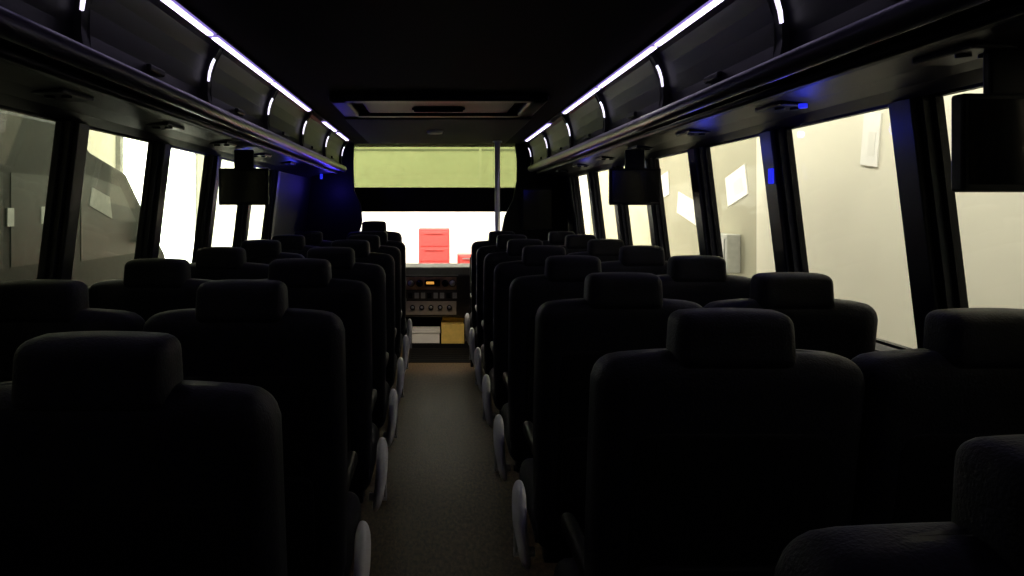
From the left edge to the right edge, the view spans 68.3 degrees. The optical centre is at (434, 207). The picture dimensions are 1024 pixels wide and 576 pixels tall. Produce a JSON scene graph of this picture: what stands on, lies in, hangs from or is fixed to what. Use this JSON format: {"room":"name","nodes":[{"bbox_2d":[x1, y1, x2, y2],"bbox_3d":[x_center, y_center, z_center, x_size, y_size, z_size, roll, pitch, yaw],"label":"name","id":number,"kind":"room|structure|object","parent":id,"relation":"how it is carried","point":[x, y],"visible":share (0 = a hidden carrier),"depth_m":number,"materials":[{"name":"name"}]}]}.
{"room":"vehicle interior","nodes":[
{"label":"vehicle interior","id":0,"kind":"room"},
{"bbox_2d":[87,130,191,257],"bbox_3d":[-4.650,-0.400,5.250,0.100,5.000,18.500,0,0,0],"label":"wall","id":1,"kind":"structure","parent":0,"point":[101,145],"depth_m":10.50,"materials":[{"name":"beige paint"}]},
{"bbox_2d":[116,136,196,262],"bbox_3d":[-4.565,0.375,12.550,0.069,3.450,3.500,0,0,0],"label":"roller door","id":2,"kind":"structure","parent":1,"relation":"in","point":[132,165],"depth_m":13.13,"materials":[{"name":"white metal"}]},
{"bbox_2d":[37,120,311,279],"bbox_3d":[-1.259,0.375,3.450,0.299,1.990,9.500,0,0,0],"label":"window frame","id":3,"kind":"structure","parent":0,"point":[290,193],"depth_m":3.16,"materials":[{"name":"black"}]},
{"bbox_2d":[0,105,64,278],"bbox_3d":[-1.223,0.058,2.047,0.102,0.685,0.655,0,0,0],"label":"window","id":4,"kind":"structure","parent":3,"relation":"in","point":[59,126],"depth_m":2.36,"materials":[{"name":"black metal"}]},
{"bbox_2d":[90,126,154,258],"bbox_3d":[-1.223,0.058,2.812,0.102,0.685,0.655,0,0,0],"label":"window","id":5,"kind":"structure","parent":3,"relation":"in","point":[150,152],"depth_m":3.13,"materials":[{"name":"black metal"}]},
{"bbox_2d":[0,0,348,177],"bbox_3d":[-0.941,-0.434,2.920,0.388,0.328,8.400,0,0,0],"label":"luggage rack","id":6,"kind":"object","parent":3,"relation":"attached to","point":[136,68],"visible":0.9,"depth_m":2.28,"materials":[{"name":"black plastic"}]},
{"bbox_2d":[219,150,268,204],"bbox_3d":[-0.988,-0.158,3.877,0.255,0.285,0.037,0,0,0],"label":"monitor","id":7,"kind":"object","parent":6,"relation":"attached to","point":[243,184],"visible":1,"depth_m":3.86,"materials":[{"name":"black plastic"}]},
{"bbox_2d":[171,146,209,262],"bbox_3d":[-1.223,0.058,3.578,0.102,0.685,0.655,0,0,0],"label":"window","id":8,"kind":"structure","parent":3,"relation":"in","point":[206,160],"depth_m":3.89,"materials":[{"name":"black metal"}]},
{"bbox_2d":[222,157,241,246],"bbox_3d":[-1.223,0.058,4.343,0.102,0.685,0.655,0,0,0],"label":"window","id":9,"kind":"structure","parent":3,"relation":"in","point":[226,159],"depth_m":4.66,"materials":[{"name":"black metal"}]},
{"bbox_2d":[256,166,272,238],"bbox_3d":[-1.223,0.058,5.107,0.102,0.685,0.655,0,0,0],"label":"window","id":10,"kind":"structure","parent":3,"relation":"in","point":[271,170],"depth_m":5.42,"materials":[{"name":"black metal"}]},
{"bbox_2d":[197,154,589,262],"bbox_3d":[-0.800,-0.400,14.535,7.600,5.000,0.130,0,0,0],"label":"wall","id":11,"kind":"structure","parent":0,"point":[466,228],"depth_m":14.50,"materials":[{"name":"white paint"}]},
{"bbox_2d":[305,144,567,332],"bbox_3d":[0.020,0.345,7.650,2.560,2.050,1.300,0,0,0],"label":"wall","id":12,"kind":"structure","parent":0,"point":[334,207],"depth_m":7.00,"materials":[{"name":"black plastic"}]},
{"bbox_2d":[354,144,515,186],"bbox_3d":[0.010,0.020,7.692,2.280,1.280,1.118,0,0,0],"label":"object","id":13,"kind":"object","parent":12,"relation":"attached to","point":[375,165],"visible":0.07,"depth_m":7.31,"materials":[{"name":"clear glass"}]},
{"bbox_2d":[355,187,514,211],"bbox_3d":[0.025,-0.082,7.378,2.050,0.240,0.080,0,0,0],"label":"sun visor","id":14,"kind":"object","parent":12,"relation":"attached to","point":[372,199],"visible":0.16,"depth_m":7.37,"materials":[{"name":"black plastic"}]},
{"bbox_2d":[405,263,469,316],"bbox_3d":[-0.240,0.828,7.735,1.720,0.515,0.830,0,0,0],"label":"dashboard","id":15,"kind":"object","parent":12,"relation":"attached to","point":[432,289],"visible":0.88,"depth_m":7.36,"materials":[{"name":"plastic"}]},
{"bbox_2d":[180,0,703,143],"bbox_3d":[0.020,-0.632,2.850,2.620,0.095,8.300,0,0,0],"label":"ceiling","id":16,"kind":"structure","parent":0,"point":[317,49],"depth_m":2.82,"materials":[{"name":"black plastic"}]},
{"bbox_2d":[161,0,352,141],"bbox_3d":[-0.755,-0.588,2.725,0.040,0.019,7.950,0,0,0],"label":"led light strip","id":17,"kind":"object","parent":16,"relation":"attached to","point":[177,6],"visible":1,"depth_m":2.83,"materials":[{"name":"white plastic"}]},
{"bbox_2d":[427,130,442,133],"bbox_3d":[0.000,-0.576,5.700,0.130,0.021,0.130,0,0,0],"label":"recessed light","id":18,"kind":"object","parent":16,"relation":"in","point":[428,131],"visible":1,"depth_m":5.65,"materials":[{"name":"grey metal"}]},
{"bbox_2d":[328,94,548,117],"bbox_3d":[0.020,-0.575,4.290,1.160,0.054,0.740,0,0,0],"label":"roof hatch","id":19,"kind":"object","parent":16,"relation":"attached to","point":[377,105],"visible":1,"depth_m":4.14,"materials":[{"name":"black plastic"}]},
{"bbox_2d":[493,141,501,230],"bbox_3d":[0.545,0.385,6.550,0.090,1.970,0.090,0,0,0],"label":"pole","id":20,"kind":"object","parent":16,"relation":"attached to","point":[497,143],"visible":0.34,"depth_m":6.53,"materials":[{"name":"silver metal"}]},
{"bbox_2d":[522,0,722,141],"bbox_3d":[0.795,-0.588,2.725,0.040,0.019,7.950,0,0,0],"label":"led light strip","id":21,"kind":"object","parent":16,"relation":"attached to","point":[705,6],"visible":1,"depth_m":2.83,"materials":[{"name":"white plastic"}]},
{"bbox_2d":[349,333,557,575],"bbox_3d":[0.020,1.420,3.500,2.620,0.100,9.600,0,0,0],"label":"floor","id":22,"kind":"structure","parent":0,"point":[447,510],"depth_m":3.61,"materials":[{"name":"carpet"}]},
{"bbox_2d":[0,331,287,575],"bbox_3d":[-0.673,0.770,1.288,0.997,1.200,0.664,0,0,0],"label":"seat","id":23,"kind":"object","parent":22,"relation":"on","point":[113,462],"visible":1,"depth_m":0.99,"materials":[{"name":"fabric"}]},
{"bbox_2d":[0,279,370,575],"bbox_3d":[-0.673,0.770,2.043,0.997,1.200,0.664,0,0,0],"label":"seat","id":24,"kind":"object","parent":22,"relation":"on","point":[242,331],"visible":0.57,"depth_m":1.75,"materials":[{"name":"fabric"}]},
{"bbox_2d":[88,258,387,511],"bbox_3d":[-0.673,0.770,2.798,0.997,1.200,0.664,0,0,0],"label":"seat","id":25,"kind":"object","parent":22,"relation":"on","point":[149,287],"visible":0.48,"depth_m":2.50,"materials":[{"name":"fabric"}]},
{"bbox_2d":[190,247,397,493],"bbox_3d":[-0.673,0.770,3.553,0.997,1.200,0.664,0,0,0],"label":"seat","id":26,"kind":"object","parent":22,"relation":"on","point":[212,263],"visible":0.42,"depth_m":3.25,"materials":[{"name":"fabric"}]},
{"bbox_2d":[241,239,404,402],"bbox_3d":[-0.673,0.770,4.308,0.997,1.200,0.664,0,0,0],"label":"seat","id":27,"kind":"object","parent":22,"relation":"on","point":[264,251],"visible":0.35,"depth_m":4.01,"materials":[{"name":"fabric"}]},
{"bbox_2d":[272,235,408,370],"bbox_3d":[-0.673,0.770,5.063,0.997,1.200,0.664,0,0,0],"label":"seat","id":28,"kind":"object","parent":22,"relation":"on","point":[289,243],"visible":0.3,"depth_m":4.76,"materials":[{"name":"fabric"}]},
{"bbox_2d":[294,231,411,348],"bbox_3d":[-0.673,0.770,5.818,0.997,1.200,0.664,0,0,0],"label":"seat","id":29,"kind":"object","parent":22,"relation":"on","point":[312,238],"visible":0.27,"depth_m":5.52,"materials":[{"name":"fabric"}]},
{"bbox_2d":[346,221,406,284],"bbox_3d":[-0.506,0.740,6.685,0.502,1.260,0.650,0,0,0],"label":"seat","id":30,"kind":"object","parent":22,"relation":"on","point":[366,225],"visible":0.19,"depth_m":6.37,"materials":[{"name":"fabric"}]},
{"bbox_2d":[412,334,468,347],"bbox_3d":[0.040,1.347,7.610,0.600,0.045,0.580,0,0,0],"label":"step platform","id":31,"kind":"object","parent":22,"relation":"on","point":[414,345],"visible":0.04,"depth_m":7.32,"materials":[{"name":"black rubber"}]},
{"bbox_2d":[412,326,439,342],"bbox_3d":[-0.090,1.255,7.425,0.284,0.140,0.164,0,0,0],"label":"storage box","id":32,"kind":"object","parent":31,"relation":"on","point":[420,334],"visible":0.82,"depth_m":7.35,"materials":[{"name":"cardboard"}]},
{"bbox_2d":[441,317,463,343],"bbox_3d":[0.178,1.208,7.417,0.233,0.235,0.174,0,0,0],"label":"cardboard box","id":33,"kind":"object","parent":31,"relation":"on","point":[452,328],"visible":0.99,"depth_m":7.33,"materials":[{"name":"cardboard"}]},
{"bbox_2d":[408,348,481,362],"bbox_3d":[0.330,1.364,6.970,1.140,0.012,0.660,0,0,0],"label":"mat","id":34,"kind":"object","parent":22,"relation":"on","point":[416,355],"visible":0.5,"depth_m":6.93,"materials":[{"name":"black rubber"}]},
{"bbox_2d":[470,254,476,366],"bbox_3d":[0.750,0.878,6.475,0.900,0.984,0.030,0,0,0],"label":"panel","id":35,"kind":"object","parent":22,"relation":"on","point":[471,362],"visible":0.15,"depth_m":6.46,"materials":[{"name":"black"}]},
{"bbox_2d":[465,231,574,368],"bbox_3d":[0.735,0.774,6.128,0.985,1.191,0.664,0,0,0],"label":"seat","id":36,"kind":"object","parent":22,"relation":"on","point":[556,238],"visible":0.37,"depth_m":5.84,"materials":[{"name":"fabric"}]},
{"bbox_2d":[469,234,595,389],"bbox_3d":[0.735,0.774,5.373,0.985,1.191,0.664,0,0,0],"label":"seat","id":37,"kind":"object","parent":22,"relation":"on","point":[573,242],"visible":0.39,"depth_m":5.08,"materials":[{"name":"fabric"}]},
{"bbox_2d":[474,239,623,391],"bbox_3d":[0.735,0.774,4.618,0.985,1.191,0.664,0,0,0],"label":"seat","id":38,"kind":"object","parent":22,"relation":"on","point":[604,249],"visible":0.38,"depth_m":4.33,"materials":[{"name":"fabric"}]},
{"bbox_2d":[482,245,667,470],"bbox_3d":[0.735,0.774,3.863,0.985,1.191,0.664,0,0,0],"label":"seat","id":39,"kind":"object","parent":22,"relation":"on","point":[632,258],"visible":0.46,"depth_m":3.57,"materials":[{"name":"fabric"}]},
{"bbox_2d":[493,255,750,542],"bbox_3d":[0.735,0.774,3.108,0.985,1.191,0.664,0,0,0],"label":"seat","id":40,"kind":"object","parent":22,"relation":"on","point":[702,280],"visible":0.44,"depth_m":2.81,"materials":[{"name":"fabric"}]},
{"bbox_2d":[512,272,877,569],"bbox_3d":[0.735,0.774,2.353,0.985,1.191,0.664,0,0,0],"label":"seat","id":41,"kind":"object","parent":22,"relation":"on","point":[617,311],"visible":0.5,"depth_m":2.06,"materials":[{"name":"fabric"}]},
{"bbox_2d":[554,308,1023,575],"bbox_3d":[0.735,0.774,1.598,0.985,1.191,0.664,0,0,0],"label":"seat","id":42,"kind":"object","parent":22,"relation":"on","point":[710,451],"visible":0.89,"depth_m":1.31,"materials":[{"name":"fabric"}]},
{"bbox_2d":[774,434,1023,575],"bbox_3d":[0.735,0.774,0.843,0.985,1.191,0.664,0,0,0],"label":"seat","id":43,"kind":"object","parent":22,"relation":"on","point":[984,535],"visible":1,"depth_m":0.57,"materials":[{"name":"fabric"}]},
{"bbox_2d":[563,94,956,350],"bbox_3d":[1.299,0.375,3.450,0.299,1.990,9.500,0,0,0],"label":"window frame","id":44,"kind":"structure","parent":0,"point":[913,131],"depth_m":1.93,"materials":[{"name":"black"}]},
{"bbox_2d":[575,173,586,233],"bbox_3d":[1.263,0.058,6.162,0.102,0.685,0.643,0,0,0],"label":"window","id":45,"kind":"structure","parent":44,"relation":"in","point":[576,176],"depth_m":6.47,"materials":[{"name":"black metal"}]},
{"bbox_2d":[594,168,609,238],"bbox_3d":[1.263,0.058,5.388,0.102,0.685,0.643,0,0,0],"label":"window","id":46,"kind":"structure","parent":44,"relation":"in","point":[595,172],"depth_m":5.70,"materials":[{"name":"black metal"}]},
{"bbox_2d":[619,164,631,244],"bbox_3d":[1.263,0.058,4.612,0.102,0.685,0.643,0,0,0],"label":"window","id":47,"kind":"structure","parent":44,"relation":"in","point":[620,166],"depth_m":4.92,"materials":[{"name":"black metal"}]},
{"bbox_2d":[654,150,686,260],"bbox_3d":[1.263,0.058,3.837,0.102,0.685,0.643,0,0,0],"label":"window","id":48,"kind":"structure","parent":44,"relation":"in","point":[656,162],"depth_m":4.14,"materials":[{"name":"black metal"}]},
{"bbox_2d":[704,134,758,257],"bbox_3d":[1.263,0.058,3.062,0.102,0.685,0.643,0,0,0],"label":"window","id":49,"kind":"structure","parent":44,"relation":"in","point":[706,148],"depth_m":3.37,"materials":[{"name":"black metal"}]},
{"bbox_2d":[768,168,773,183],"bbox_3d":[1.185,-0.113,2.645,0.010,0.055,0.030,0,0,0],"label":"light","id":50,"kind":"object","parent":44,"relation":"attached to","point":[770,170],"visible":1,"depth_m":2.63,"materials":[{"name":"blue plastic"}]},
{"bbox_2d":[524,0,1023,177],"bbox_3d":[0.981,-0.434,2.980,0.388,0.328,8.520,0,0,0],"label":"luggage rack","id":51,"kind":"object","parent":44,"relation":"attached to","point":[743,68],"visible":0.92,"depth_m":2.04,"materials":[{"name":"black plastic"}]},
{"bbox_2d":[609,150,660,204],"bbox_3d":[1.032,-0.158,3.877,0.265,0.285,0.037,0,0,0],"label":"monitor","id":52,"kind":"object","parent":51,"relation":"attached to","point":[634,184],"visible":0.98,"depth_m":3.86,"materials":[{"name":"black plastic"}]},
{"bbox_2d":[798,103,807,108],"bbox_3d":[1.045,-0.290,2.130,0.024,0.012,0.024,0,0,0],"label":"light","id":53,"kind":"object","parent":51,"relation":"attached to","point":[801,105],"visible":1,"depth_m":2.12,"materials":[{"name":"blue plastic"}]},
{"bbox_2d":[951,49,1023,191],"bbox_3d":[1.093,-0.165,1.417,0.215,0.270,0.037,0,0,0],"label":"monitor","id":54,"kind":"object","parent":51,"relation":"attached to","point":[987,127],"visible":1,"depth_m":1.40,"materials":[{"name":"black plastic"}]},
{"bbox_2d":[784,104,912,348],"bbox_3d":[1.263,0.058,2.288,0.102,0.685,0.643,0,0,0],"label":"window","id":55,"kind":"structure","parent":44,"relation":"in","point":[787,130],"depth_m":2.60,"materials":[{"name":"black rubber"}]},
{"bbox_2d":[931,82,982,307],"bbox_3d":[1.263,0.058,1.512,0.102,0.685,0.643,0,0,0],"label":"window","id":56,"kind":"structure","parent":44,"relation":"in","point":[938,105],"depth_m":1.82,"materials":[{"name":"black metal"}]},
{"bbox_2d":[590,88,1023,348],"bbox_3d":[3.050,-0.400,5.250,0.100,5.000,18.500,0,0,0],"label":"wall","id":57,"kind":"structure","parent":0,"point":[852,217],"depth_m":5.40,"materials":[{"name":"beige paint"}]},
{"label":"outside","id":58,"kind":"structure","parent":0,"visible":0},
{"bbox_3d":[-0.800,-2.950,5.250,7.600,0.100,18.500,0,0,0],"label":"garage ceiling","id":59,"kind":"object","parent":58,"visible":0},
{"bbox_2d":[661,171,669,196],"bbox_3d":[2.993,-0.280,9.900,0.013,0.381,0.636,0,0,0],"label":"notice","id":60,"kind":"object","parent":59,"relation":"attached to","point":[665,177],"visible":0.54,"depth_m":9.72,"materials":[{"name":"paper"}]},
{"bbox_2d":[677,192,695,224],"bbox_3d":[2.993,0.000,8.900,0.013,0.400,0.739,0,0,0],"label":"notice","id":61,"kind":"object","parent":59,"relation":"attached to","point":[685,205],"visible":0.82,"depth_m":8.91,"materials":[{"name":"paper"}]},
{"bbox_2d":[721,233,740,272],"bbox_3d":[2.919,1.180,7.600,0.158,1.840,0.500,0,0,0],"label":"electrical panel","id":62,"kind":"object","parent":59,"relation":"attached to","point":[731,243],"visible":0.27,"depth_m":7.35,"materials":[{"name":"grey metal"}]},
{"bbox_2d":[725,164,748,206],"bbox_3d":[2.993,-0.220,7.450,0.013,0.412,0.558,0,0,0],"label":"notice","id":63,"kind":"object","parent":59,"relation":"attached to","point":[736,183],"visible":1,"depth_m":7.43,"materials":[{"name":"paper"}]},
{"bbox_2d":[860,113,882,166],"bbox_3d":[2.993,-0.470,5.150,0.013,0.384,0.248,0,0,0],"label":"notice","id":64,"kind":"object","parent":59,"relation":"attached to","point":[872,122],"visible":0.93,"depth_m":5.13,"materials":[{"name":"paper"}]},
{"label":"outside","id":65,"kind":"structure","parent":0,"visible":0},
{"bbox_3d":[-0.800,2.150,5.250,7.600,0.100,18.500,0,0,0],"label":"floor","id":66,"kind":"structure","parent":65,"visible":0},
{"bbox_2d":[0,109,164,288],"bbox_3d":[-3.565,0.700,5.525,1.470,2.800,5.850,0,0,0],"label":"bus","id":67,"kind":"object","parent":66,"relation":"on","point":[108,221],"visible":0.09,"depth_m":5.74,"materials":[{"name":"paint"}]},
{"bbox_2d":[418,228,449,262],"bbox_3d":[-0.015,1.215,12.442,0.510,1.770,0.516,0,0,0],"label":"filing cabinet","id":68,"kind":"object","parent":66,"relation":"on","point":[433,243],"visible":0.3,"depth_m":12.19,"materials":[{"name":"metal"}]},
{"bbox_2d":[457,253,470,262],"bbox_3d":[0.565,1.440,12.785,0.370,1.320,0.430,0,0,0],"label":"cabinet","id":69,"kind":"object","parent":66,"relation":"on","point":[461,257],"visible":0.05,"depth_m":12.59,"materials":[{"name":"metal"}]}
]}

